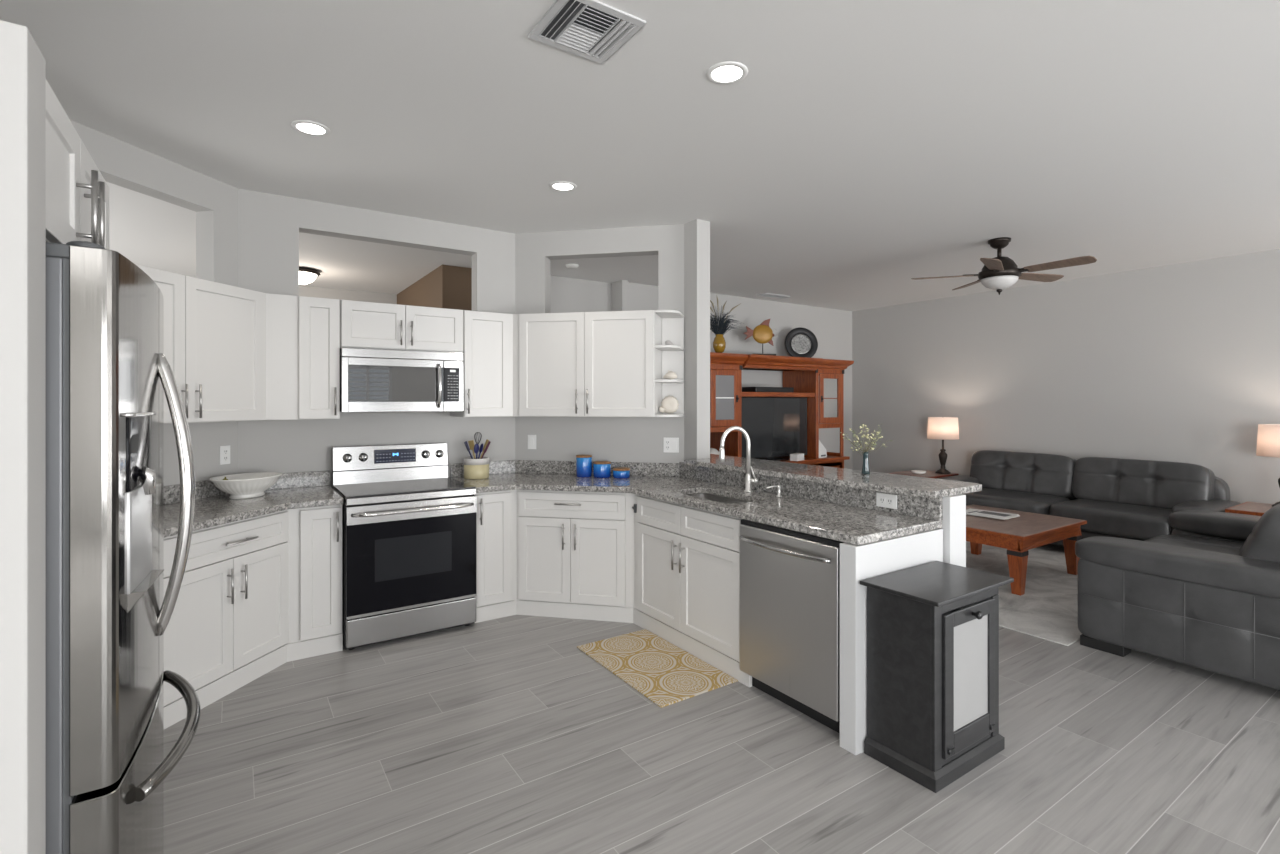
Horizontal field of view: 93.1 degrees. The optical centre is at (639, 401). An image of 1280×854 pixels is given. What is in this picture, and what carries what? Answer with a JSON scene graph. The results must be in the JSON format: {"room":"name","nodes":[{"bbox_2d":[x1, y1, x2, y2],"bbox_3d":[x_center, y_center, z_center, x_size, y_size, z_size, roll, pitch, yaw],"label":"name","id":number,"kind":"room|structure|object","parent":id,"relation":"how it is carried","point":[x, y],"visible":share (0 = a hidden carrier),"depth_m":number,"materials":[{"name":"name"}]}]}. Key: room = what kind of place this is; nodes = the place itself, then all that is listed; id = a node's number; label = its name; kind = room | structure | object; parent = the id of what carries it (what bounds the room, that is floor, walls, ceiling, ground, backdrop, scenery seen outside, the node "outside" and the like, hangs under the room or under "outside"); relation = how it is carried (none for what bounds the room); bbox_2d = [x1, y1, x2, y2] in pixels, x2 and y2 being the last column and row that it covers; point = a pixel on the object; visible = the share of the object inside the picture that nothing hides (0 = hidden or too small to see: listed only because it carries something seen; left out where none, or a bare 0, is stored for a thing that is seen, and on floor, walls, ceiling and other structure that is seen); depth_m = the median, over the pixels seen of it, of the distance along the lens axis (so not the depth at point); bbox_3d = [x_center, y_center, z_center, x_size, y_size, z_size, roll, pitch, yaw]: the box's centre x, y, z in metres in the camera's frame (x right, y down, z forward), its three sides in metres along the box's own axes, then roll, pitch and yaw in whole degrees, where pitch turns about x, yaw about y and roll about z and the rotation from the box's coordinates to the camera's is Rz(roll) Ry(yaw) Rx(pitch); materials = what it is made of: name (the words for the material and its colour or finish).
{"room":"kitchen","nodes":[
{"label":"kitchen","id":0,"kind":"room"},
{"bbox_2d":[0,20,45,853],"bbox_3d":[-1.877,0.419,0.561,1.905,2.130,0.122,0,0,-34],"label":"wall","id":1,"kind":"structure","parent":0,"point":[22,62],"depth_m":1.04,"materials":[{"name":"grey paint"}]},
{"bbox_2d":[46,80,108,248],"bbox_3d":[-1.618,-0.500,1.329,0.660,0.308,0.840,0,0,-34],"label":"upper cabinet","id":2,"kind":"object","parent":1,"relation":"attached to","point":[77,192],"visible":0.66,"depth_m":1.42,"materials":[{"name":"white paint"}]},
{"bbox_2d":[70,120,237,485],"bbox_3d":[-2.762,0.065,3.117,0.130,2.838,1.515,0,0,11],"label":"wall","id":3,"kind":"structure","parent":0,"point":[214,202],"depth_m":3.59,"materials":[{"name":"grey paint"}]},
{"bbox_2d":[137,265,265,423],"bbox_3d":[-2.474,-0.272,3.226,0.379,0.764,1.180,0,0,11],"label":"upper cabinet","id":4,"kind":"object","parent":3,"relation":"attached to","point":[215,333],"visible":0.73,"depth_m":3.30,"materials":[{"name":"white paint"}]},
{"bbox_2d":[220,445,229,464],"bbox_3d":[-2.566,0.329,3.748,0.009,0.115,0.072,0,0,11],"label":"wall outlet","id":5,"kind":"object","parent":3,"relation":"attached to","point":[224,450],"visible":1,"depth_m":3.74,"materials":[{"name":"white plastic"}]},
{"bbox_2d":[164,470,330,504],"bbox_3d":[-2.515,0.519,3.629,0.263,0.102,1.273,0,0,28],"label":"backsplash","id":6,"kind":"structure","parent":3,"relation":"attached to","point":[205,488],"depth_m":3.96,"materials":[{"name":"stone"}]},
{"bbox_2d":[181,274,396,303],"bbox_3d":[-4.526,0.065,6.760,5.200,2.838,0.130,0,0,-34],"label":"wall","id":7,"kind":"structure","parent":0,"point":[306,291],"depth_m":7.33,"materials":[{"name":"grey paint"}]},
{"bbox_2d":[238,189,514,487],"bbox_3d":[-1.815,0.065,4.419,1.860,2.838,0.130,0,0,-34],"label":"wall","id":8,"kind":"structure","parent":0,"point":[269,225],"depth_m":4.21,"materials":[{"name":"grey paint"}]},
{"bbox_2d":[266,293,339,419],"bbox_3d":[-2.217,-0.272,3.838,0.534,0.764,0.380,0,0,-34],"label":"upper cabinet","id":9,"kind":"object","parent":8,"relation":"attached to","point":[303,333],"visible":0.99,"depth_m":3.75,"materials":[{"name":"white paint"}]},
{"bbox_2d":[340,300,462,352],"bbox_3d":[-1.664,-0.501,4.207,0.788,0.306,0.380,0,0,-34],"label":"upper cabinet","id":10,"kind":"object","parent":8,"relation":"attached to","point":[363,325],"visible":0.98,"depth_m":4.05,"materials":[{"name":"white paint"}]},
{"bbox_2d":[340,348,462,411],"bbox_3d":[-1.655,-0.137,4.180,0.774,0.410,0.432,0,0,-34],"label":"microwave","id":11,"kind":"object","parent":10,"relation":"attached to","point":[371,380],"visible":0.99,"depth_m":4.02,"materials":[{"name":"silver metal"}]},
{"bbox_2d":[450,310,512,416],"bbox_3d":[-1.117,-0.272,4.574,0.520,0.764,0.380,0,0,-34],"label":"upper cabinet","id":12,"kind":"object","parent":8,"relation":"attached to","point":[487,336],"visible":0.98,"depth_m":4.41,"materials":[{"name":"white paint"}]},
{"bbox_2d":[450,460,678,476],"bbox_3d":[-0.572,0.519,4.738,1.732,0.102,0.298,0,0,-1],"label":"backsplash","id":13,"kind":"structure","parent":8,"relation":"attached to","point":[506,466],"depth_m":4.76,"materials":[{"name":"stone"}]},
{"bbox_2d":[397,264,471,310],"bbox_3d":[-2.181,0.065,7.036,0.795,2.838,2.020,0,0,-34],"label":"wall","id":14,"kind":"structure","parent":0,"point":[446,286],"depth_m":6.11,"materials":[{"name":"brown paint"}]},
{"bbox_2d":[515,224,683,462],"bbox_3d":[-0.322,0.065,4.813,1.368,2.838,0.130,0,0,11],"label":"wall","id":15,"kind":"structure","parent":0,"point":[613,439],"depth_m":4.75,"materials":[{"name":"grey paint"}]},
{"bbox_2d":[528,435,535,448],"bbox_3d":[-0.865,0.322,4.848,0.072,0.115,0.010,0,0,11],"label":"wall switch","id":16,"kind":"object","parent":15,"relation":"attached to","point":[531,438],"visible":1,"depth_m":4.84,"materials":[{"name":"white plastic"}]},
{"bbox_2d":[513,310,661,416],"bbox_3d":[-0.453,-0.272,4.567,1.191,0.764,0.390,0,0,11],"label":"upper cabinet","id":17,"kind":"object","parent":15,"relation":"attached to","point":[605,363],"visible":1,"depth_m":4.40,"materials":[{"name":"white paint"}]},
{"bbox_2d":[655,310,683,416],"bbox_3d":[0.220,-0.272,4.462,0.165,0.764,0.332,0,0,11],"label":"corner shelf","id":18,"kind":"object","parent":15,"relation":"attached to","point":[672,320],"visible":0.99,"depth_m":4.60,"materials":[{"name":"white paint"}]},
{"bbox_2d":[659,396,678,413],"bbox_3d":[0.214,0.022,4.447,0.151,0.139,0.060,0,0,11],"label":"seashell","id":19,"kind":"object","parent":18,"relation":"on","point":[669,404],"visible":1,"depth_m":4.43,"materials":[{"name":"beige"}]},
{"bbox_2d":[665,340,673,344],"bbox_3d":[0.220,-0.428,4.442,0.076,0.048,0.047,0,0,33],"label":"seashell","id":20,"kind":"object","parent":18,"relation":"on","point":[668,342],"visible":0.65,"depth_m":4.43,"materials":[{"name":"grey"}]},
{"bbox_2d":[663,370,676,378],"bbox_3d":[0.223,-0.196,4.447,0.100,0.074,0.062,0,0,36],"label":"seashell","id":21,"kind":"object","parent":18,"relation":"on","point":[670,375],"visible":0.99,"depth_m":4.43,"materials":[{"name":"beige ceramic"}]},
{"bbox_2d":[663,437,678,452],"bbox_3d":[0.238,0.331,4.630,0.118,0.115,0.010,0,0,11],"label":"wall outlet","id":22,"kind":"object","parent":15,"relation":"attached to","point":[670,445],"visible":1,"depth_m":4.63,"materials":[{"name":"white plastic"}]},
{"bbox_2d":[0,0,1279,310],"bbox_3d":[1.562,-1.404,2.430,10.700,0.100,14.900,0,0,-34],"label":"ceiling","id":23,"kind":"structure","parent":0,"point":[864,149],"depth_m":2.98,"materials":[{"name":"white paint"}]},
{"bbox_2d":[299,266,319,284],"bbox_3d":[-3.485,-1.279,6.211,0.370,0.150,0.370,0,0,-34],"label":"flush ceiling light","id":24,"kind":"object","parent":23,"relation":"attached to","point":[307,275],"visible":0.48,"depth_m":6.14,"materials":[{"name":"white glass"}]},
{"bbox_2d":[291,120,329,135],"bbox_3d":[-1.628,-1.351,2.997,0.172,0.006,0.172,0,0,-34],"label":"recessed light","id":25,"kind":"object","parent":23,"relation":"in","point":[307,127],"visible":1,"depth_m":2.99,"materials":[{"name":"white glass"}]},
{"bbox_2d":[549,181,576,190],"bbox_3d":[-0.483,-1.351,3.803,0.172,0.006,0.172,0,0,-34],"label":"recessed light","id":26,"kind":"object","parent":23,"relation":"in","point":[557,185],"visible":1,"depth_m":3.80,"materials":[{"name":"white paint"}]},
{"bbox_2d":[566,264,578,268],"bbox_3d":[-0.672,-1.339,6.000,0.130,0.030,0.130,0,0,-34],"label":"smoke detector","id":27,"kind":"object","parent":23,"relation":"attached to","point":[569,266],"visible":1,"depth_m":5.96,"materials":[{"name":"white plastic"}]},
{"bbox_2d":[528,0,645,63],"bbox_3d":[-0.196,-1.348,2.198,0.320,0.012,0.316,0,0,-34],"label":"ceiling vent","id":28,"kind":"object","parent":23,"relation":"in","point":[594,30],"visible":1,"depth_m":2.19,"materials":[{"name":"white metal"}]},
{"bbox_2d":[706,61,747,84],"bbox_3d":[0.358,-1.351,2.495,0.172,0.006,0.172,0,0,-34],"label":"recessed light","id":29,"kind":"object","parent":23,"relation":"in","point":[728,72],"visible":1,"depth_m":2.48,"materials":[{"name":"white paint"}]},
{"bbox_2d":[757,293,789,298],"bbox_3d":[1.699,-1.348,7.708,0.444,0.012,0.160,0,0,-34],"label":"ceiling vent","id":30,"kind":"object","parent":23,"relation":"in","point":[761,294],"visible":1,"depth_m":7.68,"materials":[{"name":"white metal"}]},
{"bbox_2d":[911,237,1096,294],"bbox_3d":[3.040,-1.123,5.033,1.302,0.462,1.253,0,0,-34],"label":"ceiling fan","id":31,"kind":"object","parent":23,"relation":"hanging from","point":[998,273],"visible":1,"depth_m":4.97,"materials":[{"name":"brown wood"}]},
{"bbox_2d":[684,219,709,494],"bbox_3d":[0.418,0.065,4.609,0.127,2.838,0.205,0,0,-34],"label":"column","id":32,"kind":"structure","parent":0,"point":[696,232],"depth_m":4.53,"materials":[{"name":"grey paint"}]},
{"bbox_2d":[551,276,851,468],"bbox_3d":[0.936,0.065,7.697,5.520,2.838,0.350,0,0,-34],"label":"wall","id":33,"kind":"structure","parent":0,"point":[832,328],"depth_m":8.03,"materials":[{"name":"grey paint"}]},
{"bbox_2d":[164,544,1279,853],"bbox_3d":[1.562,1.524,2.430,10.700,0.080,14.900,0,0,-34],"label":"floor","id":34,"kind":"structure","parent":0,"point":[502,735],"depth_m":2.45,"materials":[{"name":"grey wood"}]},
{"bbox_2d":[46,241,200,853],"bbox_3d":[-1.583,0.582,1.413,0.902,1.804,0.910,0,0,-34],"label":"refrigerator","id":35,"kind":"object","parent":34,"relation":"on","point":[109,373],"visible":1,"depth_m":1.21,"materials":[{"name":"grey metal"}]},
{"bbox_2d":[164,510,288,728],"bbox_3d":[-2.331,1.047,3.274,0.641,0.874,1.034,0,0,11],"label":"base cabinet","id":36,"kind":"object","parent":34,"relation":"on","point":[227,628],"visible":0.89,"depth_m":3.06,"materials":[{"name":"white paint"}]},
{"bbox_2d":[164,470,343,537],"bbox_3d":[-2.275,0.538,3.398,0.835,0.140,1.494,0,0,21],"label":"countertop","id":37,"kind":"structure","parent":36,"relation":"on","point":[213,506],"depth_m":3.48,"materials":[{"name":"stone"}]},
{"bbox_2d":[209,472,282,498],"bbox_3d":[-2.358,0.507,3.638,0.323,0.125,0.421,0,0,11],"label":"bowl","id":38,"kind":"object","parent":37,"relation":"on","point":[243,485],"visible":0.99,"depth_m":3.56,"materials":[{"name":"white ceramic"}]},
{"bbox_2d":[286,505,342,661],"bbox_3d":[-2.144,1.047,3.713,0.504,0.874,0.664,0,0,-34],"label":"base cabinet","id":39,"kind":"object","parent":34,"relation":"on","point":[315,533],"visible":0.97,"depth_m":3.53,"materials":[{"name":"white paint"}]},
{"bbox_2d":[332,443,476,649],"bbox_3d":[-1.573,0.895,4.031,0.781,1.178,0.748,0,0,-34],"label":"range","id":40,"kind":"object","parent":34,"relation":"on","point":[409,527],"visible":0.99,"depth_m":3.80,"materials":[{"name":"silver metal"}]},
{"bbox_2d":[333,477,475,497],"bbox_3d":[-1.570,0.565,4.027,0.773,0.009,0.595,0,0,-34],"label":"cooktop","id":41,"kind":"object","parent":40,"relation":"in","point":[393,487],"depth_m":3.96,"materials":[{"name":"black glass"}]},
{"bbox_2d":[474,490,516,622],"bbox_3d":[-1.046,1.047,4.449,0.536,0.874,0.664,0,0,-34],"label":"base cabinet","id":42,"kind":"object","parent":34,"relation":"on","point":[496,514],"visible":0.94,"depth_m":4.14,"materials":[{"name":"white paint"}]},
{"bbox_2d":[516,490,633,622],"bbox_3d":[-0.427,1.047,4.428,1.292,0.874,0.653,0,0,11],"label":"base cabinet","id":43,"kind":"object","parent":34,"relation":"on","point":[575,549],"visible":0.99,"depth_m":4.14,"materials":[{"name":"white paint"}]},
{"bbox_2d":[449,460,942,544],"bbox_3d":[-0.002,0.532,3.746,1.502,0.152,3.002,0,0,-34],"label":"countertop","id":44,"kind":"structure","parent":43,"relation":"on","point":[850,515],"depth_m":3.62,"materials":[{"name":"stone"}]},
{"bbox_2d":[464,457,488,478],"bbox_3d":[-1.222,0.495,4.531,0.186,0.150,0.186,0,0,-34],"label":"utensil crock","id":45,"kind":"object","parent":44,"relation":"on","point":[477,468],"visible":0.96,"depth_m":4.45,"materials":[{"name":"beige ceramic"}]},
{"bbox_2d":[464,441,472,458],"bbox_3d":[-1.265,0.410,4.531,0.114,0.233,0.042,0,0,0],"label":"spatula","id":46,"kind":"object","parent":45,"relation":"in","point":[465,442],"visible":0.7,"depth_m":4.53,"materials":[{"name":"blue plastic"}]},
{"bbox_2d":[468,440,475,458],"bbox_3d":[-1.243,0.406,4.516,0.075,0.240,0.038,0,0,-11],"label":"spatula","id":47,"kind":"object","parent":45,"relation":"in","point":[471,442],"visible":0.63,"depth_m":4.51,"materials":[{"name":"brown wood"}]},
{"bbox_2d":[474,444,478,458],"bbox_3d":[-1.217,0.418,4.519,0.032,0.215,0.054,0,0,4],"label":"spoon","id":48,"kind":"object","parent":45,"relation":"in","point":[476,447],"visible":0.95,"depth_m":4.51,"materials":[{"name":"blue plastic"}]},
{"bbox_2d":[474,432,481,456],"bbox_3d":[-1.217,0.377,4.547,0.056,0.297,0.055,0,0,-34],"label":"whisk","id":49,"kind":"object","parent":45,"relation":"in","point":[476,432],"visible":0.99,"depth_m":4.54,"materials":[{"name":"silver metal"}]},
{"bbox_2d":[478,443,482,458],"bbox_3d":[-1.202,0.419,4.537,0.069,0.215,0.034,0,0,9],"label":"spoon","id":50,"kind":"object","parent":45,"relation":"in","point":[481,445],"visible":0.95,"depth_m":4.53,"materials":[{"name":"blue plastic"}]},
{"bbox_2d":[480,439,488,458],"bbox_3d":[-1.186,0.404,4.544,0.108,0.244,0.023,0,0,-20],"label":"spatula","id":51,"kind":"object","parent":45,"relation":"in","point":[487,440],"visible":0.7,"depth_m":4.54,"materials":[{"name":"brown wood"}]},
{"bbox_2d":[481,441,490,458],"bbox_3d":[-1.173,0.409,4.523,0.128,0.235,0.023,0,0,9],"label":"tongs","id":52,"kind":"object","parent":45,"relation":"in","point":[489,442],"visible":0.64,"depth_m":4.51,"materials":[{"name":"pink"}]},
{"bbox_2d":[576,455,591,476],"bbox_3d":[-0.427,0.489,4.618,0.124,0.162,0.124,0,0,-34],"label":"canister","id":53,"kind":"object","parent":44,"relation":"on","point":[583,462],"visible":1,"depth_m":4.57,"materials":[{"name":"blue ceramic"}]},
{"bbox_2d":[593,461,610,477],"bbox_3d":[-0.288,0.512,4.591,0.136,0.116,0.136,0,0,-34],"label":"canister","id":54,"kind":"object","parent":44,"relation":"on","point":[601,469],"visible":1,"depth_m":4.54,"materials":[{"name":"blue ceramic"}]},
{"bbox_2d":[613,467,629,477],"bbox_3d":[-0.140,0.535,4.558,0.132,0.070,0.132,0,0,-34],"label":"canister","id":55,"kind":"object","parent":44,"relation":"on","point":[618,472],"visible":1,"depth_m":4.51,"materials":[{"name":"blue ceramic"}]},
{"bbox_2d":[689,493,746,503],"bbox_3d":[0.467,0.694,3.706,0.306,0.170,0.606,0,0,-34],"label":"sink","id":56,"kind":"object","parent":44,"relation":"in","point":[701,495],"visible":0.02,"depth_m":3.92,"materials":[{"name":"silver metal"}]},
{"bbox_2d":[719,426,757,491],"bbox_3d":[0.611,0.360,3.800,0.252,0.418,0.086,0,0,-10],"label":"faucet","id":57,"kind":"object","parent":44,"relation":"on","point":[748,478],"visible":1,"depth_m":3.81,"materials":[{"name":"silver metal"}]},
{"bbox_2d":[766,485,781,496],"bbox_3d":[0.800,0.534,3.625,0.104,0.070,0.034,0,0,-14],"label":"soap dispenser","id":58,"kind":"object","parent":44,"relation":"on","point":[777,486],"visible":1,"depth_m":3.62,"materials":[{"name":"silver metal"}]},
{"bbox_2d":[876,492,896,508],"bbox_3d":[1.275,0.512,3.134,0.009,0.072,0.118,0,0,-34],"label":"wall outlet","id":59,"kind":"object","parent":44,"relation":"attached to","point":[882,499],"visible":1,"depth_m":3.13,"materials":[{"name":"white plastic"}]},
{"bbox_2d":[879,497,884,503],"bbox_3d":[1.260,0.512,3.151,0.002,0.032,0.034,0,0,-34],"label":"socket","id":60,"kind":"object","parent":59,"relation":"attached to","point":[881,499],"depth_m":3.15,"materials":[{"name":"white plastic"}]},
{"bbox_2d":[887,498,892,504],"bbox_3d":[1.285,0.512,3.114,0.002,0.032,0.034,0,0,-34],"label":"socket","id":61,"kind":"object","parent":59,"relation":"attached to","point":[889,500],"depth_m":3.11,"materials":[{"name":"white plastic"}]},
{"bbox_2d":[577,629,737,707],"bbox_3d":[0.069,1.479,3.434,0.504,0.009,0.870,0,0,-34],"label":"kitchen mat","id":62,"kind":"object","parent":34,"relation":"on","point":[663,672],"visible":1,"depth_m":3.36,"materials":[{"name":"yellow fabric"}]},
{"bbox_2d":[632,494,751,686],"bbox_3d":[0.405,1.047,3.869,0.619,0.874,1.381,0,0,-34],"label":"base cabinet","id":63,"kind":"object","parent":34,"relation":"on","point":[687,559],"visible":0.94,"depth_m":3.56,"materials":[{"name":"white paint"}]},
{"bbox_2d":[710,352,853,467],"bbox_3d":[1.593,0.469,7.587,2.600,2.030,0.705,0,0,-34],"label":"entertainment center","id":64,"kind":"object","parent":34,"relation":"on","point":[806,375],"visible":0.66,"depth_m":7.42,"materials":[{"name":"brown wood"}]},
{"bbox_2d":[710,448,718,454],"bbox_3d":[0.824,0.628,6.966,0.260,0.200,0.260,0,0,-34],"label":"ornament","id":65,"kind":"object","parent":64,"relation":"on","point":[712,450],"visible":0.26,"depth_m":6.90,"materials":[{"name":"white ceramic"}]},
{"bbox_2d":[713,334,725,352],"bbox_3d":[0.945,-0.671,7.216,0.156,0.251,0.155,0,0,-34],"label":"vase","id":66,"kind":"object","parent":64,"relation":"on","point":[719,344],"visible":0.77,"depth_m":7.16,"materials":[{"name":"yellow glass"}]},
{"bbox_2d":[710,297,743,334],"bbox_3d":[0.951,-0.962,7.239,0.546,0.630,0.559,0,0,-34],"label":"dried grass","id":67,"kind":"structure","parent":66,"relation":"in","point":[721,328],"depth_m":7.18,"materials":[{"name":"grey plant"}]},
{"bbox_2d":[743,318,777,355],"bbox_3d":[1.506,-0.796,7.584,0.453,0.499,0.150,0,0,-8],"label":"fish sculpture","id":68,"kind":"object","parent":64,"relation":"on","point":[762,333],"visible":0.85,"depth_m":7.56,"materials":[{"name":"gold metal"}]},
{"bbox_2d":[742,387,793,391],"bbox_3d":[1.588,-0.148,7.514,0.660,0.062,0.240,0,0,-34],"label":"cable box","id":69,"kind":"object","parent":64,"relation":"on","point":[744,389],"visible":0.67,"depth_m":7.37,"materials":[{"name":"black plastic"}]},
{"bbox_2d":[742,397,806,459],"bbox_3d":[1.622,0.335,7.549,1.270,0.786,0.180,0,0,-34],"label":"television","id":70,"kind":"object","parent":64,"relation":"on","point":[775,426],"visible":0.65,"depth_m":7.53,"materials":[{"name":"grey"}]},
{"bbox_2d":[742,392,814,396],"bbox_3d":[1.554,-0.088,7.645,1.290,0.055,0.555,0,0,-34],"label":"shelf","id":71,"kind":"object","parent":64,"relation":"attached to","point":[744,394],"depth_m":7.40,"materials":[{"name":"brown wood"}]},
{"bbox_2d":[790,453,803,460],"bbox_3d":[1.949,0.686,7.514,0.100,0.085,0.200,0,0,39],"label":"box","id":72,"kind":"object","parent":64,"relation":"on","point":[795,456],"visible":1,"depth_m":7.45,"materials":[{"name":"white plastic"}]},
{"bbox_2d":[785,327,817,357],"bbox_3d":[2.146,-0.769,8.097,0.450,0.447,0.156,0,0,-5],"label":"charger plate","id":73,"kind":"object","parent":64,"relation":"on","point":[799,342],"visible":0.89,"depth_m":8.07,"materials":[{"name":"black ceramic"}]},
{"bbox_2d":[819,440,826,457],"bbox_3d":[2.328,0.605,7.901,0.200,0.247,0.138,0,0,-42],"label":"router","id":74,"kind":"object","parent":64,"relation":"on","point":[822,451],"visible":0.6,"depth_m":7.86,"materials":[{"name":"white plastic"}]},
{"bbox_2d":[739,519,853,732],"bbox_3d":[0.919,1.050,3.049,0.660,0.868,0.637,0,0,-34],"label":"dishwasher","id":75,"kind":"object","parent":34,"relation":"on","point":[790,579],"visible":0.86,"depth_m":2.86,"materials":[{"name":"silver metal"}]},
{"bbox_2d":[840,528,942,754],"bbox_3d":[1.159,1.047,2.759,0.665,0.874,0.085,0,0,-34],"label":"peninsula end panel","id":76,"kind":"object","parent":34,"relation":"on","point":[869,560],"visible":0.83,"depth_m":2.58,"materials":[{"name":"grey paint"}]},
{"bbox_2d":[891,470,958,477],"bbox_3d":[3.510,1.184,7.501,0.666,0.600,0.520,0,0,-34],"label":"end table","id":77,"kind":"object","parent":34,"relation":"on","point":[929,474],"visible":0.23,"depth_m":7.36,"materials":[{"name":"brown wood"}]},
{"bbox_2d":[911,470,925,473],"bbox_3d":[3.416,0.865,7.426,0.170,0.037,0.169,0,0,-34],"label":"dish","id":78,"kind":"object","parent":77,"relation":"on","point":[912,471],"visible":1,"depth_m":7.38,"materials":[{"name":"white ceramic"}]},
{"bbox_2d":[927,417,958,473],"bbox_3d":[3.746,0.533,7.490,0.356,0.700,0.356,0,0,-34],"label":"table lamp","id":79,"kind":"object","parent":77,"relation":"on","point":[942,428],"visible":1,"depth_m":7.37,"materials":[{"name":"white fabric"}]},
{"bbox_2d":[860,561,1013,792],"bbox_3d":[1.256,1.117,2.556,0.578,0.735,0.348,0,0,-34],"label":"cabinet","id":80,"kind":"object","parent":34,"relation":"on","point":[933,627],"visible":1,"depth_m":2.44,"materials":[{"name":"black paint"}]},
{"bbox_2d":[966,541,1081,645],"bbox_3d":[2.885,1.480,5.488,2.500,0.008,2.690,0,0,-34],"label":"rug","id":81,"kind":"object","parent":34,"relation":"on","point":[1048,607],"visible":0.2,"depth_m":4.61,"materials":[{"name":"grey carpet"}]},
{"bbox_2d":[966,505,1086,595],"bbox_3d":[3.082,1.244,5.265,1.130,0.464,0.968,0,0,-34],"label":"coffee table","id":82,"kind":"object","parent":81,"relation":"on","point":[1027,531],"visible":0.69,"depth_m":4.89,"materials":[{"name":"brown wood"}]},
{"bbox_2d":[966,508,1019,519],"bbox_3d":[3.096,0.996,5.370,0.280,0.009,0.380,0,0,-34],"label":"magazine","id":83,"kind":"object","parent":82,"relation":"on","point":[977,512],"visible":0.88,"depth_m":5.33,"materials":[{"name":"white paper"}]},
{"bbox_2d":[968,511,1009,516],"bbox_3d":[3.090,0.992,5.362,0.216,0.001,0.281,0,0,-34],"label":"picture","id":84,"kind":"object","parent":83,"relation":"on","point":[978,513],"depth_m":5.34,"materials":[{"name":"grey paper"}]},
{"bbox_2d":[936,450,1240,545],"bbox_3d":[4.396,1.024,6.241,1.030,0.921,2.500,0,0,-34],"label":"sofa","id":85,"kind":"object","parent":34,"relation":"on","point":[1134,499],"visible":0.75,"depth_m":5.94,"materials":[{"name":"grey leather"}]},
{"bbox_2d":[963,488,1069,514],"bbox_3d":[4.011,1.109,6.573,0.760,0.235,0.985,0,0,-34],"label":"seat cushion","id":86,"kind":"object","parent":85,"relation":"on","point":[1025,500],"depth_m":6.34,"materials":[{"name":"grey leather"}]},
{"bbox_2d":[970,450,1075,498],"bbox_3d":[4.296,0.809,6.812,0.329,0.491,1.070,0,0,-34],"label":"cushion","id":87,"kind":"object","parent":85,"relation":"on","point":[1025,472],"depth_m":6.66,"materials":[{"name":"grey leather"}]},
{"bbox_2d":[1050,499,1171,539],"bbox_3d":[4.556,1.109,5.759,0.760,0.235,0.985,0,0,-34],"label":"seat cushion","id":88,"kind":"object","parent":85,"relation":"on","point":[1116,518],"depth_m":5.56,"materials":[{"name":"grey leather"}]},
{"bbox_2d":[1072,457,1214,508],"bbox_3d":[4.886,0.809,5.931,0.329,0.491,1.070,0,0,-34],"label":"cushion","id":89,"kind":"object","parent":85,"relation":"on","point":[1147,483],"depth_m":5.81,"materials":[{"name":"grey leather"}]},
{"bbox_2d":[1075,504,1279,689],"bbox_3d":[3.793,1.018,3.767,1.987,0.933,1.244,0,0,-34],"label":"loveseat","id":90,"kind":"object","parent":34,"relation":"on","point":[1205,594],"visible":1,"depth_m":3.32,"materials":[{"name":"grey leather"}]},
{"bbox_2d":[1145,535,1242,554],"bbox_3d":[3.970,1.089,4.127,0.695,0.200,0.840,0,0,-34],"label":"seat cushion","id":91,"kind":"object","parent":90,"relation":"on","point":[1215,543],"depth_m":4.27,"materials":[{"name":"grey leather"}]},
{"bbox_2d":[1237,504,1279,562],"bbox_3d":[3.606,0.804,3.377,0.750,0.506,0.360,0,0,-34],"label":"cushion","id":92,"kind":"object","parent":90,"relation":"on","point":[1263,544],"depth_m":3.19,"materials":[{"name":"grey leather"}]},
{"bbox_2d":[1225,502,1271,515],"bbox_3d":[5.260,1.184,4.960,0.666,0.600,0.550,0,0,-34],"label":"end table","id":93,"kind":"object","parent":34,"relation":"on","point":[1248,508],"visible":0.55,"depth_m":5.02,"materials":[{"name":"brown wood"}]},
{"bbox_2d":[1256,424,1279,506],"bbox_3d":[5.398,0.533,5.059,0.356,0.700,0.356,0,0,-34],"label":"table lamp","id":94,"kind":"object","parent":93,"relation":"on","point":[1268,437],"visible":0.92,"depth_m":5.04,"materials":[{"name":"white fabric"}]},
{"bbox_2d":[697,493,965,566],"bbox_3d":[1.004,0.970,3.725,0.143,1.028,1.917,0,0,-34],"label":"wall","id":95,"kind":"structure","parent":0,"point":[954,506],"depth_m":2.92,"materials":[{"name":"grey paint"}]},
{"bbox_2d":[684,454,981,498],"bbox_3d":[0.966,0.438,3.887,0.490,0.032,2.216,0,0,-34],"label":"bar","id":96,"kind":"object","parent":95,"relation":"on","point":[917,486],"visible":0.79,"depth_m":3.42,"materials":[{"name":"stone"}]},
{"bbox_2d":[861,452,869,473],"bbox_3d":[1.323,0.358,3.551,0.048,0.128,0.048,0,0,-34],"label":"bud vase","id":97,"kind":"object","parent":96,"relation":"on","point":[865,467],"visible":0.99,"depth_m":3.54,"materials":[{"name":"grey glass"}]},
{"bbox_2d":[840,424,891,455],"bbox_3d":[1.309,0.254,3.555,0.309,0.251,0.302,0,0,-34],"label":"flower spray","id":98,"kind":"object","parent":97,"relation":"in","point":[850,429],"visible":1,"depth_m":3.54,"materials":[{"name":"green plant"}]},
{"bbox_2d":[852,249,1279,503],"bbox_3d":[6.537,0.065,4.184,0.120,2.838,11.880,0,0,-34],"label":"wall","id":99,"kind":"structure","parent":0,"point":[1180,362],"depth_m":6.58,"materials":[{"name":"grey paint"}]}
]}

